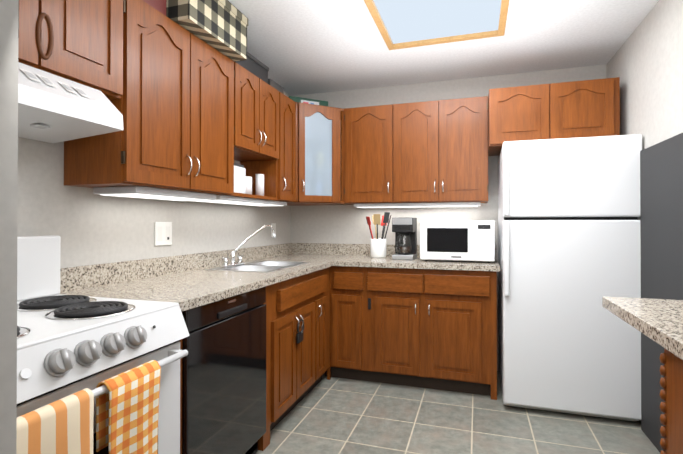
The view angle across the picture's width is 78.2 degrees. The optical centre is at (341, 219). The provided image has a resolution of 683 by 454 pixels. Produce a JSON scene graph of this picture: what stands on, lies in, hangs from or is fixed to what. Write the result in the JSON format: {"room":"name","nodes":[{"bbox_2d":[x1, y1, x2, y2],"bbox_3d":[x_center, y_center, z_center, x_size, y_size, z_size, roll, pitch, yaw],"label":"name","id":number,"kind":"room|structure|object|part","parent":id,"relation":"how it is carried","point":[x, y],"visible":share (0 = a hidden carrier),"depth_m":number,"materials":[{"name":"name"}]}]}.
{"room":"kitchen","nodes":[
{"label":"kitchen","id":0,"kind":"room"},
{"bbox_2d":[0,0,18,453],"bbox_3d":[-0.998,0.007,0.758,0.979,2.400,0.120,0,0,18],"label":"wall","id":1,"kind":"structure","parent":0,"point":[9,18],"depth_m":0.65,"materials":[{"name":"white paint"}]},
{"bbox_2d":[17,92,290,267],"bbox_3d":[-1.300,0.013,1.612,0.120,2.400,5.000,0,0,18],"label":"wall","id":2,"kind":"structure","parent":0,"point":[87,225],"depth_m":2.04,"materials":[{"name":"white paint"}]},
{"bbox_2d":[18,0,133,103],"bbox_3d":[-1.149,-0.714,1.336,0.336,0.450,0.838,0,0,18],"label":"upper cabinet","id":3,"kind":"object","parent":2,"relation":"attached to","point":[90,43],"depth_m":1.51,"materials":[{"name":"brown wood"}]},
{"bbox_2d":[18,62,123,142],"bbox_3d":[-1.084,-0.399,1.336,0.458,0.176,0.703,0,0,18],"label":"range hood","id":4,"kind":"object","parent":3,"relation":"attached to","point":[52,108],"visible":0.88,"depth_m":1.38,"materials":[{"name":"white metal"}]},
{"bbox_2d":[64,0,241,199],"bbox_3d":[-0.903,-0.539,2.111,0.328,0.790,0.930,0,0,18],"label":"upper cabinet","id":5,"kind":"object","parent":2,"relation":"attached to","point":[203,121],"depth_m":1.94,"materials":[{"name":"brown wood"}]},
{"bbox_2d":[143,0,165,15],"bbox_3d":[-0.974,-1.046,1.881,0.260,0.219,0.240,0,0,18],"label":"box","id":6,"kind":"object","parent":5,"relation":"on","point":[159,5],"depth_m":1.91,"materials":[{"name":"red"}]},
{"bbox_2d":[166,0,247,60],"bbox_3d":[-0.806,-1.055,2.258,0.380,0.241,0.530,0,0,18],"label":"box","id":7,"kind":"object","parent":5,"relation":"on","point":[220,26],"visible":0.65,"depth_m":2.17,"materials":[{"name":"multicoloured fabric"}]},
{"bbox_2d":[155,222,171,245],"bbox_3d":[-0.994,0.077,2.348,0.008,0.130,0.130,0,0,18],"label":"electrical outlet plate","id":8,"kind":"object","parent":2,"relation":"attached to","point":[163,233],"visible":1,"depth_m":2.34,"materials":[{"name":"white plastic"}]},
{"bbox_2d":[60,243,291,292],"bbox_3d":[-0.831,0.260,2.834,0.020,0.100,2.338,0,0,18],"label":"backsplash","id":9,"kind":"structure","parent":2,"relation":"attached to","point":[78,277],"depth_m":2.17,"materials":[{"name":"beige stone"}]},
{"bbox_2d":[242,67,277,163],"bbox_3d":[-0.688,-0.680,2.780,0.328,0.500,0.590,0,0,18],"label":"upper cabinet","id":10,"kind":"object","parent":2,"relation":"attached to","point":[259,99],"depth_m":2.74,"materials":[{"name":"brown wood"}]},
{"bbox_2d":[234,52,268,83],"bbox_3d":[-0.694,-0.993,2.752,0.270,0.124,0.420,0,0,18],"label":"box","id":11,"kind":"object","parent":10,"relation":"on","point":[255,66],"visible":0.27,"depth_m":2.74,"materials":[{"name":"black"}]},
{"bbox_2d":[234,91,309,203],"bbox_3d":[-0.528,-0.532,3.190,0.382,0.790,0.408,0,0,18],"label":"upper cabinet","id":12,"kind":"object","parent":2,"relation":"attached to","point":[284,180],"depth_m":3.14,"materials":[{"name":"brown wood"}]},
{"bbox_2d":[268,79,283,93],"bbox_3d":[-0.581,-0.966,3.120,0.230,0.074,0.220,0,0,18],"label":"box","id":13,"kind":"object","parent":12,"relation":"on","point":[275,85],"visible":0.27,"depth_m":3.06,"materials":[{"name":"grey"}]},
{"bbox_2d":[289,96,327,105],"bbox_3d":[-0.324,-0.983,3.703,0.360,0.115,0.223,0,0,-27],"label":"box","id":14,"kind":"object","parent":12,"relation":"on","point":[309,101],"visible":0.27,"depth_m":3.60,"materials":[{"name":"green"}]},
{"bbox_2d":[271,223,275,236],"bbox_3d":[-0.585,0.089,3.621,0.008,0.117,0.075,0,0,18],"label":"electrical outlet plate","id":15,"kind":"object","parent":2,"relation":"attached to","point":[273,225],"visible":0.73,"depth_m":3.61,"materials":[{"name":"white plastic"}]},
{"bbox_2d":[228,0,658,95],"bbox_3d":[-0.001,-1.260,1.202,2.850,0.140,5.240,0,0,18],"label":"ceiling","id":16,"kind":"structure","parent":0,"point":[301,47],"depth_m":2.84,"materials":[{"name":"white paint"}]},
{"bbox_2d":[364,0,508,49],"bbox_3d":[0.484,-1.184,2.170,0.740,0.024,1.280,0,0,18],"label":"frame","id":17,"kind":"object","parent":16,"relation":"attached to","point":[376,16],"depth_m":2.67,"materials":[{"name":"brown wood"}]},
{"bbox_2d":[373,0,500,43],"bbox_3d":[0.484,-1.205,2.170,0.680,0.018,1.220,0,0,18],"label":"skylight panel","id":18,"kind":"object","parent":16,"relation":"attached to","point":[409,20],"visible":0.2,"depth_m":2.48,"materials":[{"name":"white glass"}]},
{"bbox_2d":[291,64,606,370],"bbox_3d":[0.783,0.025,3.631,2.850,2.400,0.120,0,0,18],"label":"wall","id":19,"kind":"structure","parent":0,"point":[340,224],"depth_m":3.64,"materials":[{"name":"white paint"}]},
{"bbox_2d":[338,104,409,207],"bbox_3d":[0.282,-0.530,3.558,0.503,0.790,0.328,0,0,18],"label":"upper cabinet","id":20,"kind":"object","parent":19,"relation":"attached to","point":[369,137],"depth_m":3.41,"materials":[{"name":"brown wood"}]},
{"bbox_2d":[292,243,495,256],"bbox_3d":[0.386,0.265,3.681,1.818,0.100,0.020,0,0,18],"label":"backsplash","id":21,"kind":"structure","parent":19,"relation":"attached to","point":[296,247],"depth_m":3.80,"materials":[{"name":"beige stone"}]},
{"bbox_2d":[402,96,489,207],"bbox_3d":[0.772,-0.531,3.400,0.778,0.790,0.328,0,0,18],"label":"upper cabinet","id":22,"kind":"object","parent":19,"relation":"attached to","point":[445,156],"depth_m":3.22,"materials":[{"name":"brown wood"}]},
{"bbox_2d":[486,82,561,155],"bbox_3d":[1.328,-0.725,3.134,0.441,0.405,0.498,0,0,18],"label":"upper cabinet","id":23,"kind":"object","parent":19,"relation":"attached to","point":[530,112],"depth_m":2.90,"materials":[{"name":"brown wood"}]},
{"bbox_2d":[562,77,619,137],"bbox_3d":[1.659,-0.726,3.027,0.470,0.405,0.498,0,0,18],"label":"upper cabinet","id":24,"kind":"object","parent":19,"relation":"attached to","point":[590,108],"depth_m":2.77,"materials":[{"name":"brown wood"}]},
{"bbox_2d":[256,371,659,453],"bbox_3d":[0.002,1.240,1.196,2.850,0.060,5.220,0,0,18],"label":"floor","id":25,"kind":"structure","parent":0,"point":[332,415],"depth_m":2.48,"materials":[{"name":"tile"}]},
{"bbox_2d":[16,235,189,453],"bbox_3d":[-0.951,0.635,1.228,0.717,1.150,0.760,0,0,18],"label":"range","id":26,"kind":"object","parent":25,"relation":"on","point":[98,375],"visible":0.94,"depth_m":1.20,"materials":[{"name":"white metal"}]},
{"bbox_2d":[16,388,93,453],"bbox_3d":[-0.690,0.722,0.960,0.057,0.574,0.260,0,0,18],"label":"towel","id":27,"kind":"object","parent":26,"relation":"hanging from","point":[64,425],"depth_m":0.99,"materials":[{"name":"fabric"}]},
{"bbox_2d":[96,360,160,453],"bbox_3d":[-0.608,0.693,1.217,0.057,0.514,0.190,0,0,18],"label":"towel","id":28,"kind":"object","parent":26,"relation":"hanging from","point":[127,405],"depth_m":1.19,"materials":[{"name":"orange fabric"}]},
{"bbox_2d":[180,289,263,453],"bbox_3d":[-0.793,0.777,2.006,0.598,0.875,0.780,0,0,18],"label":"base cabinet","id":29,"kind":"object","parent":25,"relation":"on","point":[261,441],"depth_m":1.60,"materials":[{"name":"brown wood"}]},
{"bbox_2d":[182,286,265,453],"bbox_3d":[-0.760,0.781,1.988,0.576,0.868,0.632,0,0,18],"label":"dishwasher","id":30,"kind":"object","parent":25,"relation":"on","point":[224,383],"visible":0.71,"depth_m":1.84,"materials":[{"name":"black"}]},
{"bbox_2d":[264,265,339,449],"bbox_3d":[-0.502,0.782,2.794,0.668,0.875,1.052,0,0,18],"label":"base cabinet","id":31,"kind":"object","parent":25,"relation":"on","point":[303,310],"depth_m":2.61,"materials":[{"name":"brown wood"}]},
{"bbox_2d":[60,261,323,311],"bbox_3d":[-0.656,0.324,2.369,0.638,0.035,1.560,0,0,18],"label":"countertop","id":32,"kind":"structure","parent":31,"relation":"on","point":[195,288],"depth_m":1.95,"materials":[{"name":"beige stone"}]},
{"bbox_2d":[220,225,275,264],"bbox_3d":[-0.639,0.171,2.925,0.119,0.273,0.547,0,0,18],"label":"faucet","id":33,"kind":"object","parent":32,"relation":"on","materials":[{"name":"silver metal"}]},
{"bbox_2d":[212,261,307,272],"bbox_3d":[-0.534,0.393,2.823,0.429,0.174,0.644,0,0,18],"label":"sink","id":34,"kind":"object","parent":32,"relation":"in","point":[249,266],"depth_m":2.83,"materials":[{"name":"silver metal"}]},
{"bbox_2d":[340,265,496,399],"bbox_3d":[0.559,0.785,3.304,1.220,0.875,0.626,0,0,18],"label":"base cabinet","id":35,"kind":"object","parent":25,"relation":"on","point":[352,311],"depth_m":3.00,"materials":[{"name":"brown wood"}]},
{"bbox_2d":[260,253,499,272],"bbox_3d":[0.267,0.330,3.311,1.818,0.035,0.798,0,0,18],"label":"countertop","id":36,"kind":"structure","parent":35,"relation":"on","point":[357,260],"depth_m":3.13,"materials":[{"name":"beige stone"}]},
{"bbox_2d":[366,212,390,257],"bbox_3d":[0.311,0.126,3.510,0.219,0.376,0.195,0,0,18],"label":"utensil crock","id":37,"kind":"object","parent":36,"relation":"on","point":[378,248],"visible":1,"depth_m":3.45,"materials":[{"name":"white"}]},
{"bbox_2d":[392,218,416,259],"bbox_3d":[0.507,0.148,3.385,0.165,0.330,0.256,0,0,18],"label":"coffee maker","id":38,"kind":"object","parent":36,"relation":"on","point":[404,230],"visible":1,"depth_m":3.31,"materials":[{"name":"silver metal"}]},
{"bbox_2d":[420,221,494,262],"bbox_3d":[0.894,0.159,3.241,0.530,0.305,0.382,0,0,18],"label":"microwave","id":39,"kind":"object","parent":36,"relation":"on","point":[460,240],"visible":1,"depth_m":3.06,"materials":[{"name":"white plastic"}]},
{"bbox_2d":[498,134,641,421],"bbox_3d":[1.503,0.360,2.896,0.766,1.722,0.765,0,0,18],"label":"fridge","id":40,"kind":"object","parent":25,"relation":"on","point":[501,218],"depth_m":2.57,"materials":[{"name":"white metal"}]},
{"bbox_3d":[1.046,-0.008,2.662,0.032,0.975,0.037,0,0,18],"label":"fridge handle","id":41,"kind":"part","parent":40,"relation":"part of","materials":[{"name":"white plastic"}]},
{"bbox_3d":[1.406,0.335,2.595,0.766,1.677,0.060,0,0,18],"label":"fridge door","id":42,"kind":"part","parent":40,"relation":"part of","materials":[{"name":"white metal"}]},
{"bbox_2d":[640,133,682,451],"bbox_3d":[1.614,0.405,2.009,0.028,1.620,0.905,0,0,18],"label":"panel","id":43,"kind":"object","parent":25,"relation":"on","point":[661,200],"visible":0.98,"depth_m":2.21,"materials":[{"name":"grey"}]},
{"bbox_2d":[659,348,682,453],"bbox_3d":[0.967,0.773,0.676,0.450,0.867,0.928,0,0,18],"label":"base cabinet","id":44,"kind":"object","parent":25,"relation":"on","point":[671,396],"visible":1,"depth_m":1.13,"materials":[{"name":"brown wood"}]},
{"bbox_2d":[602,296,682,359],"bbox_3d":[1.037,0.319,0.918,0.463,0.042,1.426,0,0,18],"label":"countertop","id":45,"kind":"structure","parent":44,"relation":"on","point":[659,321],"depth_m":1.33,"materials":[{"name":"stone"}]},
{"bbox_2d":[606,0,682,421],"bbox_3d":[1.299,0.007,0.776,0.120,2.400,5.000,0,0,18],"label":"wall","id":46,"kind":"structure","parent":0,"point":[645,63],"depth_m":2.34,"materials":[{"name":"white paint"}]}
]}

